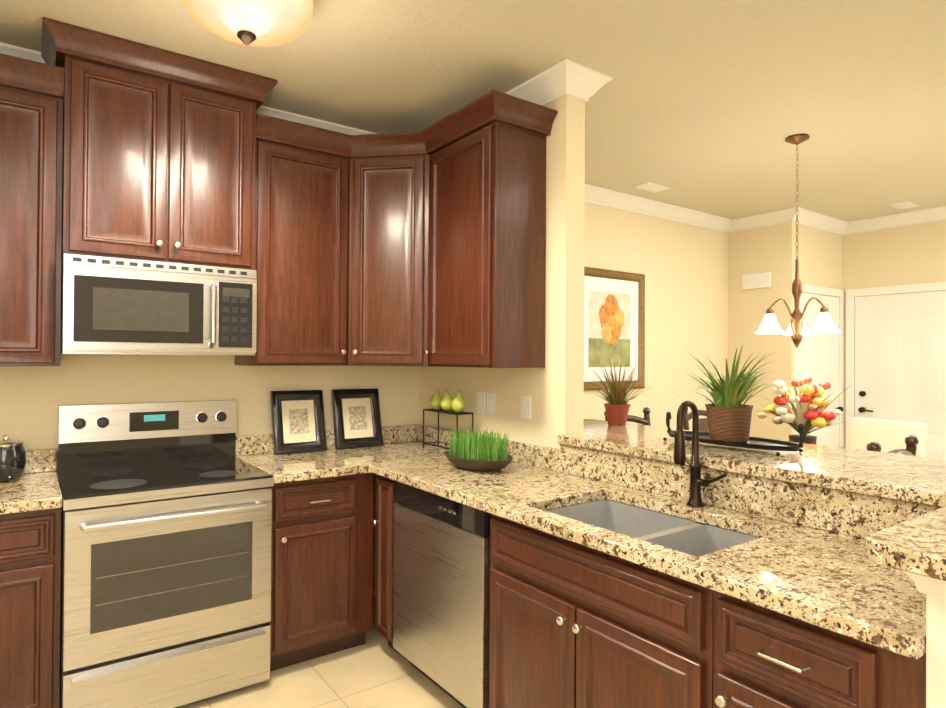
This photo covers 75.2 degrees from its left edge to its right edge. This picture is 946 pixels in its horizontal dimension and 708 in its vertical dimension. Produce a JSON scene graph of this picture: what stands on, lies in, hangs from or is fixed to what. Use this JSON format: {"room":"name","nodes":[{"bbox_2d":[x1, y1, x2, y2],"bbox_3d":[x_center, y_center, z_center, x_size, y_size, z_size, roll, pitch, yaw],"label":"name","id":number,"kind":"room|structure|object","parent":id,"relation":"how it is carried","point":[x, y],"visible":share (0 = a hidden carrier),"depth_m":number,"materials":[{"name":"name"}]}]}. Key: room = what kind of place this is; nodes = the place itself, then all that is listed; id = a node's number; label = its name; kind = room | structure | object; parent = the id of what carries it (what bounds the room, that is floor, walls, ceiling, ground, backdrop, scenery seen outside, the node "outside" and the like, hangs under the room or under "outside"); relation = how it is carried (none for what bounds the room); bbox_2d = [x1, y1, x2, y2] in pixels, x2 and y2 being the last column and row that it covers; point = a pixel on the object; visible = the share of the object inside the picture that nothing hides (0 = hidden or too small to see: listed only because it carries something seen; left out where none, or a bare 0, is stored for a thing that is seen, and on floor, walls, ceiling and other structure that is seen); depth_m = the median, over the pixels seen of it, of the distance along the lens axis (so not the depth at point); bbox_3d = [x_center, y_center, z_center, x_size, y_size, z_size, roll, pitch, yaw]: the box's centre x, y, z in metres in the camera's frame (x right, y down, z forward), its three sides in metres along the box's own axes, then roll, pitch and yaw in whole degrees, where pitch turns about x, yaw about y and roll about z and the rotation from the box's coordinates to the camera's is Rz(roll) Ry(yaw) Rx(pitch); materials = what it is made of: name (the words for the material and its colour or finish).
{"room":"kitchen","nodes":[
{"label":"kitchen","id":0,"kind":"room"},
{"bbox_2d":[178,597,463,707],"bbox_3d":[1.596,1.476,2.040,7.890,0.050,5.440,1,-1,-36],"label":"floor","id":1,"kind":"structure","parent":0,"point":[375,670],"depth_m":2.67,"materials":[{"name":"tile"}]},
{"bbox_2d":[0,508,61,707],"bbox_3d":[-2.055,0.993,2.236,0.902,0.876,0.621,1,-1,-36],"label":"base cabinet","id":2,"kind":"object","parent":1,"relation":"on","point":[30,582],"visible":0.9,"depth_m":2.18,"materials":[{"name":"brown wood"}]},
{"bbox_2d":[0,448,61,514],"bbox_3d":[-2.248,0.483,2.085,1.402,0.139,0.646,1,-1,-36],"label":"countertop","id":3,"kind":"structure","parent":2,"relation":"on","point":[38,488],"depth_m":2.39,"materials":[{"name":"beige stone"}]},
{"bbox_2d":[0,435,26,482],"bbox_3d":[-1.957,0.425,2.455,0.140,0.186,0.288,0,-1,35],"label":"canister set","id":4,"kind":"object","parent":3,"relation":"on","point":[13,461],"visible":1,"depth_m":2.48,"materials":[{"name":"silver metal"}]},
{"bbox_2d":[58,400,273,707],"bbox_3d":[-1.348,0.835,2.681,0.758,1.205,0.720,1,-1,-36],"label":"range","id":5,"kind":"object","parent":1,"relation":"on","point":[165,584],"visible":1,"depth_m":2.48,"materials":[{"name":"silver metal"}]},
{"bbox_2d":[269,473,372,670],"bbox_3d":[-0.853,1.006,3.077,0.508,0.875,0.654,1,-1,-36],"label":"base cabinet","id":6,"kind":"object","parent":1,"relation":"on","point":[321,565],"visible":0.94,"depth_m":2.84,"materials":[{"name":"brown wood"}]},
{"bbox_2d":[236,432,363,483],"bbox_3d":[-0.877,0.499,3.066,0.446,0.139,0.650,1,-1,-36],"label":"countertop","id":7,"kind":"structure","parent":6,"relation":"on","point":[256,450],"depth_m":3.06,"materials":[{"name":"beige stone"}]},
{"bbox_2d":[270,390,326,454],"bbox_3d":[-0.941,0.364,3.321,0.285,0.332,0.095,1,-1,-36],"label":"picture frame","id":8,"kind":"object","parent":7,"relation":"on","point":[298,421],"visible":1,"depth_m":3.31,"materials":[{"name":"black painted wood"},{"name":"paper"},{"name":"clear glass"}]},
{"bbox_2d":[325,424,940,659],"bbox_3d":[0.228,0.487,2.483,0.671,0.169,2.886,1,-1,-36],"label":"countertop","id":9,"kind":"structure","parent":6,"relation":"on","point":[802,558],"depth_m":1.87,"materials":[{"name":"beige stone"}]},
{"bbox_2d":[331,388,382,448],"bbox_3d":[-0.661,0.367,3.522,0.285,0.332,0.095,1,-1,-36],"label":"picture frame","id":10,"kind":"object","parent":9,"relation":"on","point":[357,418],"visible":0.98,"depth_m":3.51,"materials":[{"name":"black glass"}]},
{"bbox_2d":[423,388,472,449],"bbox_3d":[-0.141,0.363,3.382,0.108,0.345,0.348,1,-1,-36],"label":"stand","id":11,"kind":"object","parent":9,"relation":"on","point":[447,403],"visible":0.92,"depth_m":3.36,"materials":[{"name":"metal"}]},
{"bbox_2d":[445,427,512,470],"bbox_3d":[0.024,0.444,2.885,0.272,0.179,0.400,1,-1,-36],"label":"potted grass","id":12,"kind":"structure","parent":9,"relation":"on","point":[483,452],"depth_m":2.80,"materials":[{"name":"green plant"}]},
{"bbox_2d":[546,499,757,556],"bbox_3d":[0.554,0.667,2.009,0.433,0.194,0.708,1,-1,-36],"label":"sink basin","id":13,"kind":"object","parent":9,"relation":"in","point":[693,538],"visible":0.12,"depth_m":2.20,"materials":[{"name":"metal"}]},
{"bbox_2d":[673,401,726,506],"bbox_3d":[0.774,0.347,2.105,0.141,0.370,0.143,1,-1,-36],"label":"faucet","id":14,"kind":"object","parent":9,"relation":"on","point":[697,482],"visible":1,"depth_m":2.14,"materials":[{"name":"brown metal"}]},
{"bbox_2d":[372,474,410,662],"bbox_3d":[-0.195,1.010,3.077,0.653,0.875,0.228,1,-1,-36],"label":"base cabinet","id":15,"kind":"object","parent":1,"relation":"on","point":[383,521],"visible":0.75,"depth_m":2.89,"materials":[{"name":"brown wood"}]},
{"bbox_2d":[393,480,490,707],"bbox_3d":[0.086,1.010,2.706,0.617,0.873,0.696,1,-1,-36],"label":"dishwasher","id":16,"kind":"object","parent":1,"relation":"on","point":[441,604],"visible":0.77,"depth_m":2.46,"materials":[{"name":"silver metal"}]},
{"bbox_2d":[489,499,759,707],"bbox_3d":[0.545,1.007,2.045,0.653,0.875,0.908,1,-1,-36],"label":"base cabinet","id":17,"kind":"object","parent":1,"relation":"on","point":[574,625],"visible":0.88,"depth_m":1.83,"materials":[{"name":"brown wood"}]},
{"bbox_2d":[604,407,650,425],"bbox_3d":[1.146,0.909,3.834,0.440,1.106,0.537,1,-1,-36],"label":"dining chair","id":18,"kind":"object","parent":1,"relation":"on","point":[645,420],"visible":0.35,"depth_m":4.09,"materials":[{"name":"brown wood"}]},
{"bbox_2d":[683,403,715,431],"bbox_3d":[1.796,0.916,4.301,0.440,1.106,0.537,1,-1,-36],"label":"dining chair","id":19,"kind":"object","parent":1,"relation":"on","point":[703,422],"visible":0.21,"depth_m":4.45,"materials":[{"name":"brown wood"}]},
{"bbox_2d":[713,591,925,707],"bbox_3d":[0.941,1.006,1.492,0.654,0.875,0.447,1,-1,-36],"label":"base cabinet","id":20,"kind":"object","parent":1,"relation":"on","point":[763,657],"visible":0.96,"depth_m":1.34,"materials":[{"name":"brown wood"}]},
{"bbox_2d":[847,417,926,456],"bbox_3d":[2.782,0.965,4.296,0.618,0.980,0.500,1,-1,-36],"label":"chair","id":21,"kind":"object","parent":1,"relation":"on","point":[887,435],"visible":0.21,"depth_m":4.41,"materials":[{"name":"beige fabric"}]},
{"bbox_2d":[866,435,918,455],"bbox_3d":[1.618,0.904,2.748,0.440,1.106,0.537,1,-1,-36],"label":"dining chair","id":22,"kind":"object","parent":1,"relation":"on","point":[911,441],"visible":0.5,"depth_m":2.59,"materials":[{"name":"brown wood"}]},
{"bbox_3d":[1.808,1.084,3.596,1.560,0.760,0.800,1,-1,-36],"label":"dining table","id":23,"kind":"object","parent":1,"relation":"on","visible":0},
{"bbox_2d":[754,376,857,444],"bbox_3d":[1.925,0.418,3.604,0.643,0.572,0.721,1,-1,-36],"label":"flower arrangement","id":24,"kind":"object","parent":23,"relation":"on","point":[810,404],"visible":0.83,"depth_m":3.54,"materials":[{"name":"multicoloured plant"}]},
{"bbox_2d":[0,86,945,707],"bbox_3d":[1.605,0.081,2.050,7.890,2.740,5.440,1,-1,-36],"label":"wall","id":25,"kind":"structure","parent":0,"point":[700,304],"depth_m":3.74,"materials":[{"name":"paint"}]},
{"bbox_2d":[0,53,63,365],"bbox_3d":[-2.116,-0.552,2.347,0.901,1.195,0.377,1,-1,-36],"label":"upper cabinet","id":26,"kind":"object","parent":25,"relation":"attached to","point":[31,150],"visible":1,"depth_m":2.44,"materials":[{"name":"brown wood"}]},
{"bbox_2d":[41,17,276,269],"bbox_3d":[-1.423,-0.851,2.811,0.910,0.898,0.432,1,-1,-36],"label":"upper cabinet","id":27,"kind":"object","parent":25,"relation":"attached to","point":[159,169],"visible":0.94,"depth_m":2.65,"materials":[{"name":"brown wood"}]},
{"bbox_2d":[61,253,256,354],"bbox_3d":[-1.422,-0.198,2.800,0.754,0.402,0.446,1,-1,-36],"label":"over-the-range microwave","id":28,"kind":"object","parent":27,"relation":"attached to","point":[117,306],"visible":1,"depth_m":2.63,"materials":[{"name":"silver metal"}]},
{"bbox_2d":[234,114,417,365],"bbox_3d":[-0.763,-0.537,3.157,0.720,1.195,0.637,1,-1,-36],"label":"upper cabinet","id":29,"kind":"object","parent":25,"relation":"attached to","point":[334,235],"depth_m":3.17,"materials":[{"name":"brown wood"}]},
{"bbox_2d":[0,42,945,234],"bbox_3d":[1.613,-1.236,2.060,7.650,0.105,5.200,1,-1,-36],"label":"crown molding","id":30,"kind":"structure","parent":25,"relation":"attached to","point":[565,77],"depth_m":4.93,"materials":[{"name":"white wood"}]},
{"bbox_2d":[477,392,483,413],"bbox_3d":[0.042,0.264,3.317,0.008,0.115,0.072,1,-1,-36],"label":"wall outlet plate","id":31,"kind":"object","parent":25,"relation":"attached to","point":[480,395],"depth_m":3.31,"materials":[{"name":"white plastic"}]},
{"bbox_2d":[414,90,556,367],"bbox_3d":[-0.133,-0.533,3.237,0.395,1.195,1.242,1,-1,-36],"label":"upper cabinet","id":32,"kind":"object","parent":25,"relation":"attached to","point":[426,247],"depth_m":2.86,"materials":[{"name":"brown wood"}]},
{"bbox_2d":[484,392,495,414],"bbox_3d":[0.095,0.263,3.244,0.008,0.115,0.072,1,-1,-36],"label":"wall outlet plate","id":33,"kind":"object","parent":25,"relation":"attached to","point":[491,397],"depth_m":3.24,"materials":[{"name":"white plastic"}]},
{"bbox_2d":[520,395,530,419],"bbox_3d":[0.258,0.263,3.016,0.008,0.115,0.072,1,-1,-36],"label":"wall outlet plate","id":34,"kind":"object","parent":25,"relation":"attached to","point":[525,411],"depth_m":3.01,"materials":[{"name":"white plastic"}]},
{"bbox_2d":[584,267,644,389],"bbox_3d":[1.086,-0.191,4.854,0.810,0.940,0.040,1,-1,-36],"label":"framed picture","id":35,"kind":"object","parent":25,"relation":"attached to","point":[614,316],"visible":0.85,"depth_m":4.88,"materials":[{"name":"paper"}]},
{"bbox_2d":[557,419,945,580],"bbox_3d":[1.165,0.381,1.698,1.310,0.040,3.540,1,-1,-36],"label":"bar","id":36,"kind":"object","parent":25,"relation":"on","point":[916,545],"visible":0.79,"depth_m":1.94,"materials":[{"name":"beige stone"}]},
{"bbox_2d":[587,358,652,425],"bbox_3d":[0.752,0.195,3.212,0.440,0.348,0.420,1,-1,-36],"label":"plant","id":37,"kind":"object","parent":36,"relation":"on","point":[617,406],"visible":1,"depth_m":3.15,"materials":[{"name":"green plant"}]},
{"bbox_2d":[663,412,805,455],"bbox_3d":[1.009,0.307,2.423,0.224,0.116,0.592,1,-1,-36],"label":"tray","id":38,"kind":"object","parent":36,"relation":"on","point":[761,443],"visible":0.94,"depth_m":2.33,"materials":[{"name":"metal"}]},
{"bbox_2d":[669,345,789,442],"bbox_3d":[1.003,0.153,2.400,0.550,0.377,0.470,1,-1,-36],"label":"potted plant","id":39,"kind":"object","parent":38,"relation":"on","point":[729,415],"visible":1,"depth_m":2.36,"materials":[{"name":"green plant"}]},
{"bbox_2d":[742,272,770,289],"bbox_3d":[2.589,-0.665,5.598,0.027,0.142,0.266,1,-1,-36],"label":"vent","id":40,"kind":"object","parent":25,"relation":"attached to","point":[756,280],"visible":1,"depth_m":5.59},
{"bbox_2d":[793,284,843,447],"bbox_3d":[3.186,0.435,5.597,0.910,2.105,0.076,1,-1,-36],"label":"door","id":41,"kind":"structure","parent":25,"relation":"attached to","point":[818,358],"depth_m":5.68,"materials":[{"name":"white paint"}]},
{"bbox_2d":[846,282,945,458],"bbox_3d":[3.852,0.438,5.415,0.067,2.105,1.060,1,-1,-36],"label":"door","id":42,"kind":"structure","parent":25,"relation":"attached to","point":[895,353],"depth_m":5.50,"materials":[{"name":"white paint"}]},
{"bbox_2d":[903,571,945,598],"bbox_3d":[1.516,0.421,0.718,0.640,0.050,1.539,1,-1,-36],"label":"trim","id":43,"kind":"structure","parent":25,"relation":"attached to","point":[930,586],"depth_m":1.13,"materials":[{"name":"beige paint"}]},
{"bbox_2d":[0,0,945,220],"bbox_3d":[1.613,-1.314,2.061,7.890,0.050,5.440,1,-1,-36],"label":"ceiling","id":44,"kind":"structure","parent":0,"point":[708,106],"depth_m":2.83,"materials":[{"name":"paint"}]},
{"bbox_2d":[181,0,313,46],"bbox_3d":[-0.787,-1.188,2.136,0.450,0.230,0.450,1,-1,-36],"label":"ceiling light fixture","id":45,"kind":"object","parent":44,"relation":"attached to","point":[260,23],"visible":1,"depth_m":2.09,"materials":[{"name":"beige glass"}]},
{"bbox_2d":[633,182,669,192],"bbox_3d":[1.358,-1.265,4.672,0.260,0.010,0.140,1,-1,-36],"label":"ceiling vent","id":46,"kind":"object","parent":44,"relation":"in","point":[650,187],"depth_m":4.65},
{"bbox_2d":[755,134,840,347],"bbox_3d":[1.929,-0.655,3.586,0.440,1.240,0.415,1,-1,-36],"label":"chandelier","id":47,"kind":"object","parent":44,"relation":"hanging from","point":[797,329],"visible":1,"depth_m":3.58,"materials":[{"name":"brown metal"}]},
{"bbox_2d":[887,201,918,208],"bbox_3d":[3.609,-1.248,5.154,0.260,0.010,0.140,1,-1,-36],"label":"ceiling vent","id":48,"kind":"object","parent":44,"relation":"in","point":[903,204],"depth_m":5.14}
]}

